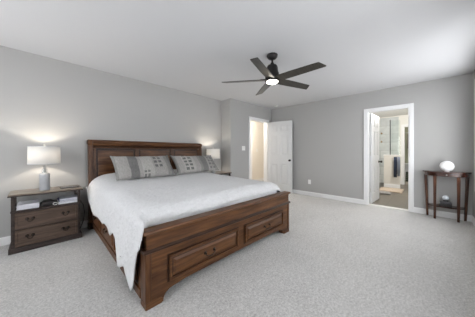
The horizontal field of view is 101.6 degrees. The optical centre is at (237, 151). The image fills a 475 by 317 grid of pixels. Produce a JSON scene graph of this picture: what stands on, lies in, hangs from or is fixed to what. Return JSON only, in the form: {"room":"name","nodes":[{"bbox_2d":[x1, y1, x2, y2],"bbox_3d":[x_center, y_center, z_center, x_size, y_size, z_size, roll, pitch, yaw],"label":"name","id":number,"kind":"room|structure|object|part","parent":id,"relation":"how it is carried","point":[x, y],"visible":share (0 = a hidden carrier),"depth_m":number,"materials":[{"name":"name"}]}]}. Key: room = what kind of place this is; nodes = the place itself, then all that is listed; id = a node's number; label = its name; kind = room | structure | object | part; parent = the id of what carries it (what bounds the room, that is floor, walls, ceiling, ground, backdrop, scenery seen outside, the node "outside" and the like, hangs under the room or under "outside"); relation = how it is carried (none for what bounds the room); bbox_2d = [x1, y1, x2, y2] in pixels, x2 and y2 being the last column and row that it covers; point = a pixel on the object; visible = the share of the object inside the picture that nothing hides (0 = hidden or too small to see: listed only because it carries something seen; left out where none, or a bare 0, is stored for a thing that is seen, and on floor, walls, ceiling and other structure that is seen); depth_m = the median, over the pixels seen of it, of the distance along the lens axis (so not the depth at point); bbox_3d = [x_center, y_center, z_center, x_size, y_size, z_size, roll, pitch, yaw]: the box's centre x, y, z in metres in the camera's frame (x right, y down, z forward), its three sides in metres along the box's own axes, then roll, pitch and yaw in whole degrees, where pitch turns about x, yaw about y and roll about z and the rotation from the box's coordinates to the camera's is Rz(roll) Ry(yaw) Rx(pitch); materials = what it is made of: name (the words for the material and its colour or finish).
{"room":"bedroom","nodes":[
{"label":"bedroom","id":0,"kind":"room"},
{"bbox_2d":[0,45,220,237],"bbox_3d":[-2.144,-0.077,3.205,0.120,2.440,4.860,0,0,44],"label":"wall","id":1,"kind":"structure","parent":0,"point":[48,101],"depth_m":2.84,"materials":[{"name":"grey paint"}]},
{"bbox_2d":[0,220,87,245],"bbox_3d":[-2.054,1.093,3.202,0.014,0.100,4.740,0,0,44],"label":"baseboard","id":2,"kind":"structure","parent":1,"relation":"attached to","point":[4,240],"depth_m":2.39,"materials":[{"name":"white paint"}]},
{"bbox_2d":[221,98,233,176],"bbox_3d":[-0.289,-0.077,4.875,0.460,2.440,0.120,0,0,44],"label":"wall","id":3,"kind":"structure","parent":0,"point":[227,106],"depth_m":4.75,"materials":[{"name":"grey paint"}]},
{"bbox_2d":[0,0,474,108],"bbox_3d":[0.033,-1.347,2.297,4.510,0.100,6.586,0,0,44],"label":"ceiling","id":4,"kind":"structure","parent":0,"point":[190,46],"depth_m":2.25,"materials":[{"name":"grey paint"}]},
{"bbox_2d":[222,52,325,94],"bbox_3d":[0.512,-1.108,2.562,1.261,0.378,1.303,0,0,44],"label":"ceiling fan","id":5,"kind":"object","parent":4,"relation":"hanging from","point":[272,76],"visible":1,"depth_m":2.51,"materials":[{"name":"black metal"}]},
{"bbox_3d":[0.093,-0.965,2.650,0.614,0.036,0.128,0,0,9],"label":"blade","id":6,"kind":"part","parent":5,"relation":"part of","materials":[{"name":"brown wood"}]},
{"bbox_3d":[0.294,-0.965,2.256,0.128,0.036,0.614,0,0,27],"label":"blade","id":7,"kind":"part","parent":5,"relation":"part of","materials":[{"name":"brown wood"}]},
{"bbox_3d":[0.405,-0.965,2.964,0.128,0.036,0.614,0,0,-9],"label":"blade","id":8,"kind":"part","parent":5,"relation":"part of","materials":[{"name":"brown wood"}]},
{"bbox_3d":[0.800,-0.965,2.764,0.614,0.036,0.128,0,0,-27],"label":"blade","id":9,"kind":"part","parent":5,"relation":"part of","materials":[{"name":"brown wood"}]},
{"bbox_3d":[0.734,-0.965,2.328,0.615,0.036,0.129,0,0,44],"label":"blade","id":10,"kind":"part","parent":5,"relation":"part of","materials":[{"name":"brown wood"}]},
{"bbox_2d":[0,182,474,316],"bbox_3d":[1.540,1.193,3.695,4.730,0.100,10.690,0,0,44],"label":"floor","id":11,"kind":"structure","parent":0,"point":[336,258],"depth_m":1.81,"materials":[{"name":"carpet"}]},
{"bbox_2d":[7,185,82,255],"bbox_3d":[-2.436,0.812,2.493,0.391,0.662,0.658,0,0,44],"label":"nightstand","id":12,"kind":"object","parent":11,"relation":"on","point":[33,228],"visible":0.97,"depth_m":2.35,"materials":[{"name":"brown wood"}]},
{"bbox_3d":[-2.536,0.800,2.186,0.035,0.586,0.028,0,0,44],"label":"corner post","id":13,"kind":"part","parent":12,"relation":"part of","materials":[{"name":"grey wood"}]},
{"bbox_2d":[16,199,38,210],"bbox_3d":[-2.548,0.640,2.361,0.255,0.056,0.185,0,0,44],"label":"paper stack","id":14,"kind":"object","parent":12,"relation":"on","point":[29,204],"visible":1,"depth_m":2.30,"materials":[{"name":"white paper"}]},
{"bbox_2d":[27,144,60,190],"bbox_3d":[-2.449,0.188,2.459,0.307,0.586,0.307,0,0,44],"label":"table lamp","id":15,"kind":"object","parent":12,"relation":"on","point":[36,155],"visible":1,"depth_m":2.39,"materials":[{"name":"white metal"}]},
{"bbox_3d":[-2.449,-0.067,2.459,0.299,0.008,0.299,0,0,44],"label":"shade trim","id":16,"kind":"part","parent":15,"relation":"part of","materials":[{"name":"fabric"}]},
{"bbox_3d":[-2.449,0.040,2.459,0.304,0.213,0.304,0,0,44],"label":"lamp shade","id":17,"kind":"part","parent":15,"relation":"part of","materials":[{"name":"white fabric"}]},
{"bbox_2d":[10,200,80,213],"bbox_3d":[-2.446,0.680,2.503,0.359,0.022,0.616,0,0,44],"label":"shelf","id":18,"kind":"object","parent":12,"relation":"attached to","point":[59,206],"depth_m":2.38,"materials":[{"name":"brown wood"}]},
{"bbox_3d":[-2.323,0.789,2.384,0.036,0.184,0.548,0,0,44],"label":"drawer","id":19,"kind":"part","parent":12,"relation":"part of","materials":[{"name":"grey wood"}]},
{"bbox_3d":[-2.323,0.985,2.384,0.036,0.184,0.548,0,0,44],"label":"drawer","id":20,"kind":"part","parent":12,"relation":"part of","materials":[{"name":"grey wood"}]},
{"bbox_2d":[40,199,56,206],"bbox_3d":[-2.405,0.641,2.462,0.160,0.056,0.147,0,0,44],"label":"pouch","id":21,"kind":"object","parent":12,"relation":"on","point":[48,202],"visible":0.95,"depth_m":2.42,"materials":[{"name":"black leather"}]},
{"bbox_2d":[57,200,76,203],"bbox_3d":[-2.297,0.655,2.623,0.250,0.026,0.200,0,0,44],"label":"book","id":22,"kind":"object","parent":12,"relation":"on","point":[72,201],"visible":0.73,"depth_m":2.53,"materials":[{"name":"white paper"}]},
{"bbox_3d":[-2.300,0.633,2.622,0.248,0.018,0.185,0,0,42],"label":"book","id":23,"kind":"object","parent":22,"relation":"on","visible":0},
{"bbox_2d":[59,194,76,200],"bbox_3d":[-2.288,0.615,2.625,0.185,0.018,0.240,0,0,-43],"label":"book","id":24,"kind":"object","parent":23,"relation":"on","point":[67,197],"visible":0.97,"depth_m":2.58,"materials":[{"name":"grey paper"}]},
{"bbox_2d":[59,185,78,188],"bbox_3d":[-2.283,0.476,2.630,0.130,0.010,0.190,0,0,40],"label":"tablet","id":25,"kind":"object","parent":12,"relation":"on","point":[76,185],"visible":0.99,"depth_m":2.60,"materials":[{"name":"black plastic"}]},
{"bbox_3d":[-2.132,0.800,2.603,0.035,0.586,0.028,0,0,44],"label":"corner post","id":26,"kind":"part","parent":12,"relation":"part of","materials":[{"name":"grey wood"}]},
{"bbox_2d":[86,139,290,310],"bbox_3d":[-0.752,0.476,2.870,2.312,1.333,2.082,0,0,45],"label":"bed","id":27,"kind":"object","parent":11,"relation":"on","point":[170,252],"visible":0.67,"depth_m":1.91,"materials":[{"name":"brown wood"}]},
{"bbox_3d":[-2.221,0.476,2.926,0.152,1.333,0.060,0,0,45],"label":"headboard post","id":28,"kind":"part","parent":27,"relation":"part of","materials":[{"name":"brown wood"}]},
{"bbox_3d":[-1.929,0.893,2.654,0.540,0.240,0.033,0,0,45],"label":"drawer","id":29,"kind":"part","parent":27,"relation":"part of","materials":[{"name":"brown wood"}]},
{"bbox_3d":[-1.482,0.893,2.209,0.600,0.240,0.033,0,0,45],"label":"drawer","id":30,"kind":"part","parent":27,"relation":"part of","materials":[{"name":"brown wood"}]},
{"bbox_3d":[-1.416,0.910,2.191,2.040,0.395,0.075,0,0,45],"label":"rail","id":31,"kind":"part","parent":27,"relation":"part of","materials":[{"name":"brown wood"}]},
{"bbox_3d":[-1.015,0.893,1.743,0.600,0.240,0.033,0,0,45],"label":"drawer","id":32,"kind":"part","parent":27,"relation":"part of","materials":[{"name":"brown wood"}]},
{"bbox_3d":[-1.538,-0.123,3.636,0.100,0.132,1.916,0,0,45],"label":"headboard rail","id":33,"kind":"part","parent":27,"relation":"part of","materials":[{"name":"brown wood"}]},
{"bbox_3d":[-1.526,0.393,3.624,0.087,0.900,1.920,0,0,45],"label":"headboard panel","id":34,"kind":"part","parent":27,"relation":"part of","materials":[{"name":"brown wood"}]},
{"bbox_3d":[-0.677,0.915,1.434,0.098,0.355,0.044,0,0,45],"label":"corner post","id":35,"kind":"part","parent":27,"relation":"part of","materials":[{"name":"brown wood"}]},
{"bbox_2d":[86,169,288,292],"bbox_3d":[-0.719,0.716,2.808,2.087,0.785,2.092,0,0,45],"label":"bedspread","id":36,"kind":"object","parent":27,"relation":"on","point":[126,207],"visible":0.86,"depth_m":2.07,"materials":[{"name":"white fabric"}]},
{"bbox_2d":[110,155,175,179],"bbox_3d":[-1.427,0.220,3.005,0.313,0.331,0.880,0,0,43],"label":"pillow","id":37,"kind":"object","parent":36,"relation":"on","point":[126,167],"visible":1,"depth_m":2.88,"materials":[{"name":"grey fabric"}]},
{"bbox_2d":[170,155,218,173],"bbox_3d":[-0.791,0.220,3.719,0.910,0.317,0.301,0,0,-45],"label":"pillow","id":38,"kind":"object","parent":36,"relation":"on","point":[184,164],"visible":1,"depth_m":3.58,"materials":[{"name":"grey fabric"}]},
{"bbox_3d":[-0.267,0.905,1.784,0.042,0.196,0.760,0,0,45],"label":"drawer","id":39,"kind":"part","parent":27,"relation":"part of","materials":[{"name":"brown wood"}]},
{"bbox_3d":[-0.245,0.912,1.762,0.030,0.052,0.132,0,0,45],"label":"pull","id":40,"kind":"part","parent":27,"relation":"part of","materials":[{"name":"brown metal"}]},
{"bbox_2d":[146,191,276,227],"bbox_3d":[-0.747,0.633,2.876,1.940,0.300,1.900,0,0,45],"label":"mattress","id":41,"kind":"object","parent":27,"relation":"on","point":[273,192],"visible":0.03,"depth_m":1.95,"materials":[{"name":"fabric"}]},
{"bbox_3d":[0.011,0.724,2.121,0.120,0.029,2.016,0,0,45],"label":"footboard molding","id":42,"kind":"part","parent":27,"relation":"part of","materials":[{"name":"brown wood"}]},
{"bbox_3d":[0.009,0.933,2.123,0.085,0.420,1.970,0,0,45],"label":"footboard","id":43,"kind":"part","parent":27,"relation":"part of","materials":[{"name":"brown wood"}]},
{"bbox_3d":[0.347,0.905,2.400,0.042,0.196,0.760,0,0,45],"label":"drawer","id":44,"kind":"part","parent":27,"relation":"part of","materials":[{"name":"brown wood"}]},
{"bbox_3d":[0.696,0.915,2.811,0.098,0.355,0.044,0,0,45],"label":"corner post","id":45,"kind":"part","parent":27,"relation":"part of","materials":[{"name":"brown wood"}]},
{"bbox_2d":[214,171,231,175],"bbox_3d":[-0.491,0.812,4.514,0.391,0.662,0.658,0,0,44],"label":"nightstand","id":46,"kind":"object","parent":11,"relation":"on","point":[217,172],"visible":0.06,"depth_m":4.54,"materials":[{"name":"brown wood"}]},
{"bbox_2d":[206,149,219,172],"bbox_3d":[-0.554,0.188,4.401,0.307,0.586,0.307,0,0,44],"label":"table lamp","id":47,"kind":"object","parent":46,"relation":"on","point":[215,153],"visible":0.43,"depth_m":4.28,"materials":[{"name":"white fabric"}]},
{"bbox_3d":[-0.554,0.040,4.401,0.304,0.213,0.304,0,0,44],"label":"lamp shade","id":48,"kind":"part","parent":47,"relation":"part of","materials":[{"name":"white fabric"}]},
{"bbox_2d":[379,191,391,194],"bbox_3d":[4.010,1.123,5.416,0.460,0.039,0.360,0,0,44],"label":"bath rug","id":49,"kind":"object","parent":11,"relation":"on","point":[380,192],"visible":0.56,"depth_m":5.28,"materials":[{"name":"grey fabric"}]},
{"bbox_2d":[379,187,403,193],"bbox_3d":[4.570,1.123,5.772,0.570,0.040,0.750,0,0,44],"label":"bath rug","id":50,"kind":"object","parent":11,"relation":"on","point":[395,190],"visible":0.94,"depth_m":5.70,"materials":[{"name":"beige fabric"}]},
{"bbox_2d":[422,170,471,222],"bbox_3d":[3.527,0.737,3.276,0.580,0.812,0.285,0,0,44],"label":"console table","id":51,"kind":"object","parent":11,"relation":"on","point":[433,173],"visible":1,"depth_m":3.20,"materials":[{"name":"brown wood"}]},
{"bbox_3d":[3.440,0.775,3.528,0.058,0.735,0.042,0,0,44],"label":"leg","id":52,"kind":"part","parent":51,"relation":"part of","materials":[{"name":"brown wood"}]},
{"bbox_3d":[3.382,0.775,3.321,0.042,0.735,0.071,0,0,44],"label":"leg","id":53,"kind":"part","parent":51,"relation":"part of","materials":[{"name":"brown wood"}]},
{"bbox_2d":[440,201,451,206],"bbox_3d":[3.544,0.883,3.298,0.142,0.080,0.096,0,0,44],"label":"trinket box","id":54,"kind":"object","parent":51,"relation":"on","point":[442,203],"visible":0.97,"depth_m":3.27,"materials":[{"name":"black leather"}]},
{"bbox_2d":[442,195,448,201],"bbox_3d":[3.544,0.791,3.298,0.088,0.103,0.088,0,0,44],"label":"snow globe","id":55,"kind":"object","parent":54,"relation":"on","point":[445,198],"visible":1,"depth_m":3.28,"materials":[{"name":"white glass"}]},
{"bbox_2d":[427,203,465,209],"bbox_3d":[3.551,0.930,3.301,0.450,0.015,0.215,0,0,44],"label":"shelf","id":56,"kind":"object","parent":51,"relation":"attached to","point":[434,205],"depth_m":3.26,"materials":[{"name":"brown wood"}]},
{"bbox_2d":[439,161,454,171],"bbox_3d":[3.529,0.241,3.265,0.176,0.179,0.176,0,0,44],"label":"glass globe","id":57,"kind":"object","parent":51,"relation":"on","point":[446,166],"visible":1,"depth_m":3.22},
{"bbox_3d":[3.576,0.775,3.133,0.042,0.735,0.071,0,0,44],"label":"leg","id":58,"kind":"part","parent":51,"relation":"part of","materials":[{"name":"brown wood"}]},
{"bbox_3d":[3.781,0.775,3.196,0.058,0.735,0.042,0,0,44],"label":"leg","id":59,"kind":"part","parent":51,"relation":"part of","materials":[{"name":"brown wood"}]},
{"bbox_2d":[234,99,270,178],"bbox_3d":[0.434,-0.077,5.376,0.120,2.440,1.605,0,0,44],"label":"wall","id":60,"kind":"structure","parent":0,"point":[242,111],"depth_m":5.00,"materials":[{"name":"grey paint"}]},
{"bbox_2d":[249,116,291,192],"bbox_3d":[0.877,0.097,5.302,0.896,2.092,1.029,0,0,44],"label":"door","id":61,"kind":"structure","parent":60,"relation":"in","point":[277,135],"depth_m":5.50,"materials":[{"name":"white paint"}]},
{"bbox_3d":[0.571,0.097,5.518,0.156,2.092,0.914,0,0,44],"label":"frame","id":62,"kind":"part","parent":61,"relation":"part of","materials":[{"name":"white paint"}]},
{"bbox_2d":[251,121,263,179],"bbox_3d":[0.292,-0.077,7.069,0.120,2.440,3.840,0,0,44],"label":"wall","id":63,"kind":"structure","parent":0,"point":[257,127],"depth_m":7.48,"materials":[{"name":"white paint"}]},
{"bbox_2d":[251,126,251,179],"bbox_3d":[0.522,0.093,7.208,0.018,2.100,0.080,0,0,44],"label":"trim","id":64,"kind":"structure","parent":63,"relation":"attached to","point":[251,126],"depth_m":7.19,"materials":[{"name":"white paint"}]},
{"bbox_2d":[271,73,472,215],"bbox_3d":[2.488,-0.077,4.586,4.170,2.440,0.120,0,0,44],"label":"wall","id":65,"kind":"structure","parent":0,"point":[328,134],"depth_m":4.09,"materials":[{"name":"grey paint"}]},
{"bbox_2d":[292,189,471,221],"bbox_3d":[2.441,1.093,4.538,3.930,0.100,0.014,0,0,44],"label":"baseboard","id":66,"kind":"structure","parent":65,"relation":"attached to","point":[340,198],"depth_m":4.27,"materials":[{"name":"white paint"}]},
{"bbox_2d":[368,203,407,210],"bbox_3d":[3.095,1.162,3.995,0.648,0.062,0.124,0,0,44],"label":"trim","id":67,"kind":"structure","parent":65,"relation":"attached to","point":[369,203],"depth_m":3.95,"materials":[{"name":"white wood"}]},
{"bbox_2d":[364,103,413,211],"bbox_3d":[3.330,0.107,4.238,0.808,2.072,0.828,0,0,44],"label":"door","id":68,"kind":"structure","parent":65,"relation":"in","point":[374,120],"depth_m":4.20,"materials":[{"name":"white paint"}]},
{"bbox_2d":[369,109,407,118],"bbox_3d":[4.650,-1.347,5.266,2.450,0.100,3.865,0,0,44],"label":"ceiling","id":69,"kind":"structure","parent":0,"point":[404,111],"depth_m":6.53,"materials":[{"name":"white paint"}]},
{"bbox_2d":[384,120,400,188],"bbox_3d":[4.924,0.059,6.173,0.430,2.173,0.150,0,0,44],"label":"wall","id":70,"kind":"structure","parent":0,"point":[390,181],"depth_m":6.17,"materials":[{"name":"beige paint"}]},
{"bbox_3d":[4.891,-0.469,6.204,0.020,1.115,0.018,0,0,44],"label":"glass edge rail","id":71,"kind":"part","parent":70,"relation":"part of","materials":[{"name":"black metal"}]},
{"bbox_3d":[4.924,0.629,6.173,0.400,1.033,0.120,0,0,44],"label":"panel","id":72,"kind":"part","parent":70,"relation":"part of","materials":[{"name":"beige paint"}]},
{"bbox_3d":[4.878,1.079,6.125,0.400,0.133,0.014,0,0,44],"label":"trim","id":73,"kind":"part","parent":70,"relation":"part of","materials":[{"name":"white paint"}]},
{"bbox_3d":[4.941,0.183,6.018,0.220,0.018,0.079,0,0,44],"label":"towel rail","id":74,"kind":"object","parent":70,"relation":"attached to","visible":0},
{"bbox_2d":[394,157,396,176],"bbox_3d":[4.902,0.467,6.012,0.085,0.632,0.067,0,0,44],"label":"hanging towel","id":75,"kind":"object","parent":74,"relation":"hanging from","point":[395,158],"visible":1,"depth_m":5.99,"materials":[{"name":"blue fabric"}]},
{"bbox_2d":[397,157,399,175],"bbox_3d":[4.960,0.447,5.956,0.067,0.592,0.067,0,0,44],"label":"hanging towel","id":76,"kind":"object","parent":74,"relation":"hanging from","point":[398,158],"visible":1,"depth_m":5.94,"materials":[{"name":"grey fabric"}]},
{"bbox_2d":[379,115,407,180],"bbox_3d":[6.037,-0.077,6.697,2.690,2.440,0.120,0,0,44],"label":"wall","id":77,"kind":"structure","parent":0,"point":[403,119],"depth_m":6.87,"materials":[{"name":"white paint"}]},
{"bbox_2d":[369,117,398,182],"bbox_3d":[5.423,-0.057,7.199,0.870,2.400,0.012,0,0,44],"label":"wall","id":78,"kind":"structure","parent":77,"relation":"attached to","point":[384,123],"depth_m":7.13,"materials":[{"name":"grey stone"}]},
{"bbox_2d":[401,124,407,184],"bbox_3d":[6.149,0.088,6.575,0.900,2.110,0.138,0,0,44],"label":"door","id":79,"kind":"structure","parent":77,"relation":"in","point":[403,126],"depth_m":6.80,"materials":[{"name":"white paint"}]},
{"bbox_2d":[405,127,407,162],"bbox_3d":[7.383,-0.077,7.690,2.500,2.440,0.120,0,0,44],"label":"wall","id":80,"kind":"structure","parent":0,"point":[406,128],"depth_m":8.00,"materials":[{"name":"grey paint"}]},
{"bbox_2d":[473,70,474,217],"bbox_3d":[1.609,-0.077,0.770,0.120,2.440,6.585,0,0,44],"label":"wall","id":81,"kind":"structure","parent":0,"point":[474,70],"depth_m":3.06,"materials":[{"name":"grey paint"}]},
{"bbox_3d":[6.808,1.193,7.098,2.500,0.100,1.530,0,0,44],"label":"floor","id":82,"kind":"structure","parent":0,"visible":0},
{"bbox_2d":[405,163,407,179],"bbox_3d":[6.971,0.800,7.517,2.050,0.685,0.700,0,0,44],"label":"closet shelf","id":83,"kind":"object","parent":82,"relation":"on","point":[406,164],"visible":0.02,"depth_m":7.77,"materials":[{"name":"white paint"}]}
]}

